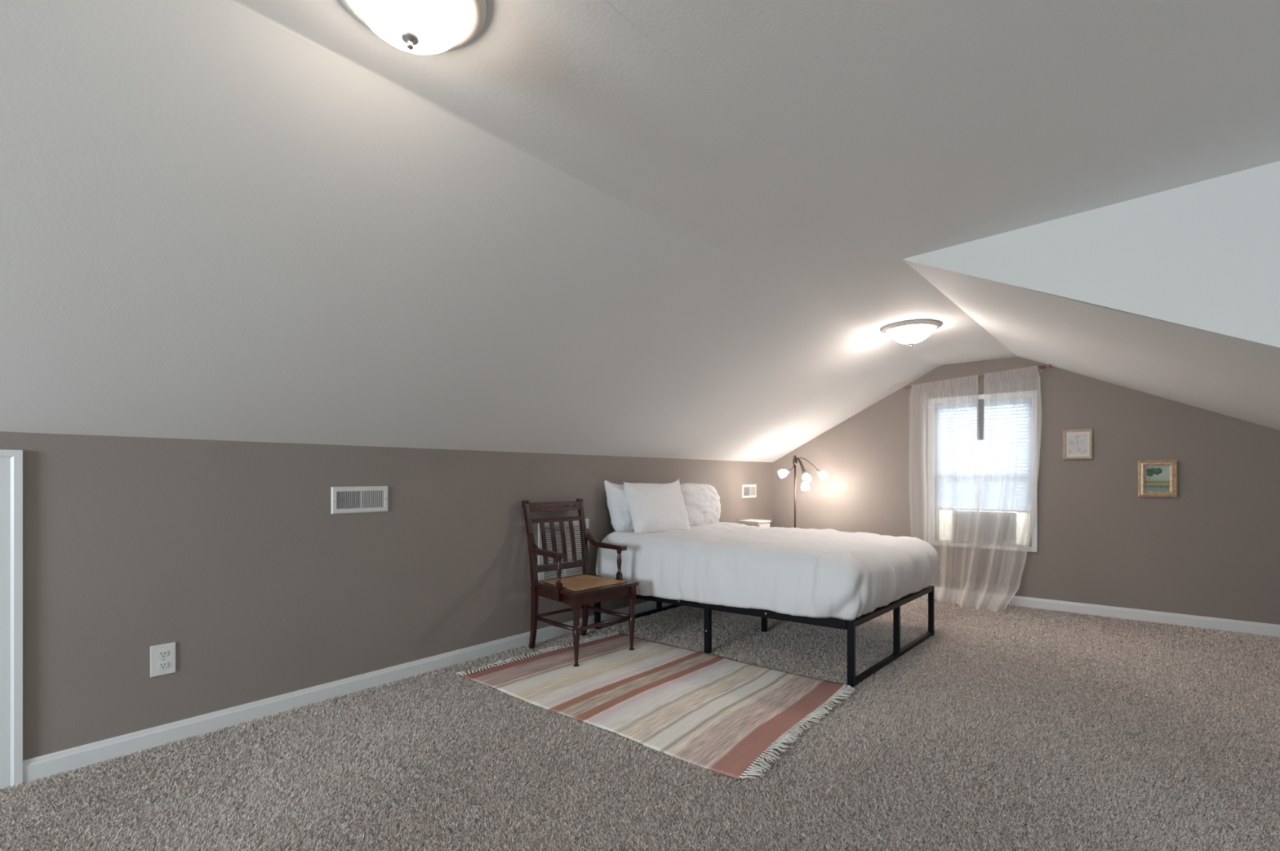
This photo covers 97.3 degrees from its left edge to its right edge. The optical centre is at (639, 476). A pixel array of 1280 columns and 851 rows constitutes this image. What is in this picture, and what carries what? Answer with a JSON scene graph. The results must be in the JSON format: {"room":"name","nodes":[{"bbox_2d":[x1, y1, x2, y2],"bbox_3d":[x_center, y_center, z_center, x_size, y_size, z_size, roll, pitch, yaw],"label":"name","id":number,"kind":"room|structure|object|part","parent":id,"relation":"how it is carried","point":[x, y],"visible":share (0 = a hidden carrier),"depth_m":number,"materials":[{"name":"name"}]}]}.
{"room":"bedroom","nodes":[
{"label":"bedroom","id":0,"kind":"room"},
{"bbox_2d":[0,431,773,759],"bbox_3d":[-1.724,0.478,2.786,0.150,1.284,10.404,0,0,41],"label":"wall","id":1,"kind":"structure","parent":0,"point":[233,553],"depth_m":2.63,"materials":[{"name":"beige paint"}]},
{"bbox_2d":[0,448,22,790],"bbox_3d":[-2.546,0.511,1.724,0.019,1.218,0.884,0,0,41],"label":"trim","id":2,"kind":"structure","parent":1,"relation":"attached to","point":[11,460],"depth_m":2.03,"materials":[{"name":"white paint"}]},
{"bbox_2d":[150,641,175,676],"bbox_3d":[-1.995,0.763,2.357,0.010,0.129,0.083,0,0,42],"label":"power outlet","id":3,"kind":"object","parent":1,"relation":"attached to","point":[162,656],"visible":1,"depth_m":2.35,"materials":[{"name":"white plastic"}]},
{"bbox_2d":[158,650,168,657],"bbox_3d":[-1.994,0.740,2.355,0.003,0.025,0.033,0,0,41],"label":"receptacle","id":4,"kind":"object","parent":3,"relation":"attached to","point":[161,653],"depth_m":2.35,"materials":[{"name":"grey plastic"}]},
{"bbox_2d":[158,661,168,668],"bbox_3d":[-1.994,0.787,2.355,0.003,0.025,0.033,0,0,41],"label":"receptacle","id":5,"kind":"object","parent":3,"relation":"attached to","point":[162,664],"depth_m":2.35,"materials":[{"name":"grey plastic"}]},
{"bbox_2d":[22,600,671,783],"bbox_3d":[-0.386,1.079,4.180,0.014,0.083,5.657,0,0,41],"label":"baseboard","id":6,"kind":"structure","parent":1,"relation":"attached to","point":[43,766],"depth_m":2.62,"materials":[{"name":"white paint"}]},
{"bbox_2d":[330,485,387,514],"bbox_3d":[-1.460,0.118,2.952,0.023,0.139,0.289,0,0,41],"label":"air vent","id":7,"kind":"object","parent":1,"relation":"in","point":[364,499],"visible":1,"depth_m":2.95,"materials":[{"name":"white plastic"}]},
{"bbox_2d":[537,518,589,580],"bbox_3d":[-0.535,0.521,4.009,0.016,0.427,0.466,0,0,41],"label":"air vent","id":8,"kind":"object","parent":1,"relation":"in","point":[578,570],"visible":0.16,"depth_m":4.00,"materials":[{"name":"white plastic"}]},
{"bbox_2d":[742,484,755,497],"bbox_3d":[1.156,0.149,5.923,0.023,0.141,0.287,0,0,41],"label":"air vent","id":9,"kind":"object","parent":1,"relation":"in","point":[748,491],"visible":1,"depth_m":5.92,"materials":[{"name":"white plastic"}]},
{"bbox_2d":[0,0,1017,462],"bbox_3d":[-0.939,-0.599,1.970,2.309,0.893,10.051,0,0,42],"label":"ceiling","id":10,"kind":"structure","parent":0,"point":[250,220],"depth_m":1.92,"materials":[{"name":"white paint"}]},
{"bbox_2d":[340,0,486,54],"bbox_3d":[-0.493,-0.982,1.208,0.316,0.126,0.316,0,0,42],"label":"ceiling light","id":11,"kind":"object","parent":10,"relation":"attached to","point":[419,27],"visible":1,"depth_m":1.20,"materials":[{"name":"white glass"}]},
{"bbox_2d":[882,320,940,346],"bbox_3d":[1.886,-0.976,3.922,0.364,0.139,0.364,0,0,42],"label":"ceiling light","id":12,"kind":"object","parent":10,"relation":"attached to","point":[913,331],"visible":1,"depth_m":3.83,"materials":[{"name":"white glass"}]},
{"bbox_3d":[1.886,-0.977,3.922,0.287,0.095,0.287,0,0,42],"label":"lamp shade","id":13,"kind":"part","parent":12,"relation":"part of","materials":[{"name":"white glass"}]},
{"bbox_2d":[0,593,1279,850],"bbox_3d":[0.565,1.173,0.770,6.600,0.133,10.700,0,0,42],"label":"floor","id":14,"kind":"structure","parent":0,"point":[1013,727],"depth_m":2.20,"materials":[{"name":"beige carpet"}]},
{"bbox_2d":[455,631,856,778],"bbox_3d":[0.064,1.104,3.072,1.867,0.023,1.234,0,0,39],"label":"striped rug","id":15,"kind":"object","parent":14,"relation":"on","point":[721,714],"visible":0.98,"depth_m":2.87,"materials":[{"name":"fabric"}]},
{"bbox_2d":[521,497,639,666],"bbox_3d":[-0.403,0.634,3.651,0.622,0.962,0.575,0,0,42],"label":"armchair","id":16,"kind":"object","parent":15,"relation":"on","point":[603,588],"visible":1,"depth_m":3.64,"materials":[{"name":"brown wood"}]},
{"bbox_3d":[-0.715,0.638,3.673,0.124,0.952,0.039,0,0,42],"label":"post","id":17,"kind":"part","parent":16,"relation":"part of","materials":[{"name":"brown wood"}]},
{"bbox_3d":[-0.608,0.424,3.512,0.057,0.126,0.401,0,0,-40],"label":"armrest","id":18,"kind":"part","parent":16,"relation":"part of","materials":[{"name":"brown wood"}]},
{"bbox_3d":[-0.586,0.202,3.851,0.420,0.060,0.035,0,0,-44],"label":"crest rail","id":19,"kind":"part","parent":16,"relation":"part of","materials":[{"name":"brown wood"}]},
{"bbox_3d":[-0.571,0.290,3.836,0.420,0.030,0.026,0,0,-44],"label":"rail","id":20,"kind":"part","parent":16,"relation":"part of","materials":[{"name":"brown wood"}]},
{"bbox_3d":[-0.488,0.613,3.398,0.038,0.265,0.038,0,0,42],"label":"arm post","id":21,"kind":"part","parent":16,"relation":"part of","materials":[{"name":"brown wood"}]},
{"bbox_3d":[-0.534,0.598,3.797,0.420,0.045,0.025,0,0,-44],"label":"rail","id":22,"kind":"part","parent":16,"relation":"part of","materials":[{"name":"brown wood"}]},
{"bbox_3d":[-0.374,0.902,3.309,0.046,0.410,0.046,0,0,42],"label":"leg","id":23,"kind":"part","parent":16,"relation":"part of","materials":[{"name":"brown wood"}]},
{"bbox_3d":[-0.402,0.638,3.972,0.042,0.953,0.128,0,0,-38],"label":"post","id":24,"kind":"part","parent":16,"relation":"part of","materials":[{"name":"brown wood"}]},
{"bbox_3d":[-0.376,0.678,3.613,0.419,0.014,0.413,0,0,42],"label":"cane seat","id":25,"kind":"part","parent":16,"relation":"part of","materials":[{"name":"brown wicker"}]},
{"bbox_3d":[-0.375,0.686,3.607,0.521,0.022,0.522,0,0,42],"label":"seat frame","id":26,"kind":"part","parent":16,"relation":"part of","materials":[{"name":"brown wood"}]},
{"bbox_3d":[-0.247,0.424,3.858,0.401,0.126,0.058,0,0,42],"label":"armrest","id":27,"kind":"part","parent":16,"relation":"part of","materials":[{"name":"brown wood"}]},
{"bbox_3d":[-0.137,0.613,3.734,0.038,0.265,0.038,0,0,42],"label":"arm post","id":28,"kind":"part","parent":16,"relation":"part of","materials":[{"name":"brown wood"}]},
{"bbox_3d":[-0.053,0.902,3.616,0.046,0.410,0.046,0,0,42],"label":"leg","id":29,"kind":"part","parent":16,"relation":"part of","materials":[{"name":"brown wood"}]},
{"bbox_2d":[737,519,771,526],"bbox_3d":[1.169,0.778,5.690,0.261,0.680,0.250,0,0,42],"label":"nightstand","id":30,"kind":"object","parent":14,"relation":"on","point":[757,522],"visible":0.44,"depth_m":5.63,"materials":[{"name":"white paint"}]},
{"bbox_3d":[1.241,0.536,5.624,0.010,0.137,0.210,0,0,42],"label":"drawer","id":31,"kind":"part","parent":30,"relation":"part of","materials":[{"name":"white paint"}]},
{"bbox_2d":[594,584,934,687],"bbox_3d":[0.873,0.943,4.073,1.911,0.350,1.506,0,0,42],"label":"frame","id":32,"kind":"object","parent":14,"relation":"on","point":[852,680],"visible":0.48,"depth_m":3.48,"materials":[{"name":"black metal"}]},
{"bbox_3d":[-0.313,0.960,4.158,0.034,0.316,0.034,0,0,39],"label":"leg","id":33,"kind":"part","parent":32,"relation":"part of","materials":[{"name":"black metal"}]},
{"bbox_3d":[0.160,1.104,4.678,0.028,0.028,1.371,0,0,42],"label":"floor rail","id":34,"kind":"part","parent":32,"relation":"part of","materials":[{"name":"black metal"}]},
{"bbox_3d":[0.160,0.962,4.678,0.034,0.260,0.034,0,0,39],"label":"leg","id":35,"kind":"part","parent":32,"relation":"part of","materials":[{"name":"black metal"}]},
{"bbox_3d":[0.430,0.976,3.566,0.036,0.283,0.036,0,0,39],"label":"leg","id":36,"kind":"part","parent":32,"relation":"part of","materials":[{"name":"black metal"}]},
{"bbox_3d":[0.408,0.811,3.583,1.800,0.082,0.026,0,0,39],"label":"rail","id":37,"kind":"part","parent":32,"relation":"part of","materials":[{"name":"black metal"}]},
{"bbox_3d":[0.899,0.972,4.070,0.034,0.293,0.034,0,0,39],"label":"leg","id":38,"kind":"part","parent":32,"relation":"part of","materials":[{"name":"black metal"}]},
{"bbox_3d":[1.129,0.943,3.009,0.034,0.350,0.034,0,0,39],"label":"leg","id":39,"kind":"part","parent":32,"relation":"part of","materials":[{"name":"black metal"}]},
{"bbox_3d":[1.595,0.786,3.497,0.062,0.034,1.351,0,0,42],"label":"rail","id":40,"kind":"part","parent":32,"relation":"part of","materials":[{"name":"black metal"}]},
{"bbox_3d":[1.595,1.104,3.497,0.028,0.028,1.318,0,0,44],"label":"floor rail","id":41,"kind":"part","parent":32,"relation":"part of","materials":[{"name":"black metal"}]},
{"bbox_3d":[1.595,0.945,3.497,0.034,0.294,0.034,0,0,39],"label":"leg","id":42,"kind":"part","parent":32,"relation":"part of","materials":[{"name":"black metal"}]},
{"bbox_3d":[2.061,0.943,3.986,0.034,0.350,0.034,0,0,39],"label":"leg","id":43,"kind":"part","parent":32,"relation":"part of","materials":[{"name":"black metal"}]},
{"bbox_3d":[0.856,0.659,4.089,1.823,0.277,1.368,0,0,42],"label":"mattress","id":44,"kind":"object","parent":32,"relation":"on","visible":0},
{"bbox_2d":[595,521,939,620],"bbox_3d":[0.897,0.608,4.084,1.992,0.427,1.607,0,0,42],"label":"duvet","id":45,"kind":"object","parent":44,"relation":"on","point":[811,572],"visible":0.98,"depth_m":3.47,"materials":[{"name":"white fabric"}]},
{"bbox_2d":[603,478,634,531],"bbox_3d":[-0.069,0.224,4.373,0.507,0.428,0.229,0,0,-33],"label":"pillow","id":46,"kind":"object","parent":45,"relation":"on","point":[621,520],"visible":0.42,"depth_m":4.23,"materials":[{"name":"white fabric"}]},
{"bbox_2d":[623,478,690,533],"bbox_3d":[0.154,0.233,4.403,0.658,0.445,0.219,0,0,-43],"label":"pillow","id":47,"kind":"object","parent":45,"relation":"on","point":[653,507],"visible":0.99,"depth_m":4.30,"materials":[{"name":"white fabric"}]},
{"bbox_2d":[680,482,720,525],"bbox_3d":[0.517,0.250,4.955,0.232,0.397,0.660,0,0,42],"label":"pillow","id":48,"kind":"object","parent":45,"relation":"on","point":[701,500],"visible":0.77,"depth_m":4.84,"materials":[{"name":"white fabric"}]},
{"bbox_2d":[777,454,827,527],"bbox_3d":[1.586,0.450,5.582,0.376,1.340,0.526,0,0,42],"label":"floor lamp","id":49,"kind":"object","parent":14,"relation":"on","point":[823,475],"visible":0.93,"depth_m":5.57,"materials":[{"name":"white glass"}]},
{"bbox_3d":[1.390,-0.032,5.473,0.092,0.084,0.080,0,0,0],"label":"lamp shade","id":50,"kind":"part","parent":49,"relation":"part of","materials":[{"name":"white glass"}]},
{"bbox_3d":[1.574,-0.080,5.552,0.142,0.224,0.077,0,0,42],"label":"arm","id":51,"kind":"part","parent":49,"relation":"part of","materials":[{"name":"brown metal"}]},
{"bbox_3d":[1.604,0.089,5.460,0.082,0.090,0.081,0,0,42],"label":"lamp shade","id":52,"kind":"part","parent":49,"relation":"part of","materials":[{"name":"white glass"}]},
{"bbox_3d":[1.631,0.008,5.500,0.086,0.095,0.084,0,0,42],"label":"lamp shade","id":53,"kind":"part","parent":49,"relation":"part of","materials":[{"name":"white glass"}]},
{"bbox_3d":[1.839,-0.017,5.646,0.087,0.092,0.090,0,0,42],"label":"lamp shade","id":54,"kind":"part","parent":49,"relation":"part of","materials":[{"name":"white glass"}]},
{"bbox_2d":[604,0,1279,258],"bbox_3d":[0.359,-1.085,-1.241,3.998,0.080,7.047,0,0,42],"label":"ceiling","id":55,"kind":"structure","parent":0,"point":[935,125],"depth_m":1.53,"materials":[{"name":"white paint"}]},
{"bbox_2d":[773,356,1279,624],"bbox_3d":[3.143,0.022,5.090,4.180,2.195,0.140,0,0,39],"label":"wall","id":56,"kind":"structure","parent":0,"point":[1212,548],"depth_m":4.54,"materials":[{"name":"beige paint"}]},
{"bbox_2d":[905,364,1051,390],"bbox_3d":[2.996,-0.884,5.056,1.132,0.108,0.096,0,0,39],"label":"curtain rod","id":57,"kind":"object","parent":56,"relation":"attached to","point":[1041,369],"visible":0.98,"depth_m":5.00,"materials":[{"name":"brown metal"}]},
{"bbox_2d":[910,374,984,604],"bbox_3d":[2.740,0.104,5.085,0.617,2.019,0.250,0,0,38],"label":"sheer curtain","id":58,"kind":"object","parent":57,"relation":"hanging from","point":[940,591],"visible":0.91,"depth_m":5.11,"materials":[{"name":"white fabric"}]},
{"bbox_2d":[959,365,1041,612],"bbox_3d":[3.042,0.091,4.777,0.562,2.051,0.378,0,0,42],"label":"sheer curtain","id":59,"kind":"object","parent":57,"relation":"hanging from","point":[999,594],"visible":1,"depth_m":4.84,"materials":[{"name":"white fabric"}]},
{"bbox_2d":[928,390,1037,551],"bbox_3d":[3.081,-0.050,5.095,0.847,1.380,0.130,0,0,39],"label":"window","id":60,"kind":"structure","parent":56,"relation":"in","point":[980,398],"depth_m":5.11,"materials":[{"name":"white paint"}]},
{"bbox_2d":[935,506,1031,545],"bbox_3d":[3.130,0.439,5.139,0.743,0.309,0.281,0,0,39],"label":"air conditioner","id":61,"kind":"object","parent":60,"relation":"attached to","point":[1018,519],"visible":0.7,"depth_m":5.02,"materials":[{"name":"grey plastic"}]},
{"bbox_3d":[2.854,0.449,5.272,0.146,0.287,0.007,0,0,39],"label":"panel","id":62,"kind":"part","parent":61,"relation":"part of","materials":[{"name":"plastic"}]},
{"bbox_2d":[954,513,999,541],"bbox_3d":[3.020,0.452,5.050,0.356,0.227,0.005,0,0,39],"label":"grille","id":63,"kind":"object","parent":61,"relation":"attached to","point":[990,518],"depth_m":5.04,"materials":[{"name":"grey"}]},
{"bbox_3d":[3.086,0.294,5.084,0.741,0.020,0.040,0,0,39],"label":"rail","id":64,"kind":"part","parent":61,"relation":"part of","materials":[{"name":"white paint"}]},
{"bbox_3d":[3.204,0.445,4.904,0.085,0.230,0.004,0,0,39],"label":"control panel","id":65,"kind":"part","parent":61,"relation":"part of","materials":[{"name":"grey"}]},
{"bbox_3d":[3.335,0.449,4.888,0.110,0.287,0.007,0,0,39],"label":"panel","id":66,"kind":"part","parent":61,"relation":"part of","materials":[{"name":"plastic"}]},
{"bbox_2d":[935,397,1031,509],"bbox_3d":[3.078,-0.198,5.074,0.737,0.959,0.055,0,0,39],"label":"window blind","id":67,"kind":"object","parent":60,"relation":"attached to","point":[966,415],"visible":0.83,"depth_m":5.06,"materials":[{"name":"plastic"}]},
{"bbox_3d":[3.079,0.270,5.076,0.731,0.024,0.032,0,0,39],"label":"rail","id":68,"kind":"part","parent":67,"relation":"part of","materials":[{"name":"plastic"}]},
{"bbox_3d":[3.115,-0.043,5.122,0.747,1.275,0.045,0,0,39],"label":"sash","id":69,"kind":"part","parent":60,"relation":"part of","materials":[{"name":"white paint"}]},
{"bbox_2d":[1062,428,1092,459],"bbox_3d":[3.594,-0.269,4.625,0.191,0.246,0.020,0,0,39],"label":"framed print","id":70,"kind":"object","parent":56,"relation":"attached to","point":[1077,443],"visible":1,"depth_m":4.63,"materials":[{"name":"beige wood"}]},
{"bbox_2d":[924,586,1279,636],"bbox_3d":[3.091,1.076,5.032,4.071,0.088,0.014,0,0,39],"label":"baseboard","id":71,"kind":"structure","parent":56,"relation":"attached to","point":[1200,621],"depth_m":4.37,"materials":[{"name":"white paint"}]},
{"bbox_2d":[1137,459,1177,497],"bbox_3d":[3.970,0.013,4.321,0.222,0.279,0.026,0,0,39],"label":"framed painting","id":72,"kind":"object","parent":56,"relation":"attached to","point":[1155,477],"visible":1,"depth_m":4.32,"materials":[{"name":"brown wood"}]},
{"bbox_2d":[902,258,1279,430],"bbox_3d":[3.022,-0.536,3.179,1.969,1.017,3.230,0,0,42],"label":"ceiling","id":73,"kind":"structure","parent":0,"point":[1241,380],"depth_m":2.89,"materials":[{"name":"white paint"}]},
{"bbox_2d":[902,160,1279,351],"bbox_3d":[2.684,0.037,1.344,3.943,2.165,0.061,0,0,45],"label":"wall","id":74,"kind":"structure","parent":0,"point":[1204,255],"depth_m":2.05,"materials":[{"name":"white paint"}]}
]}

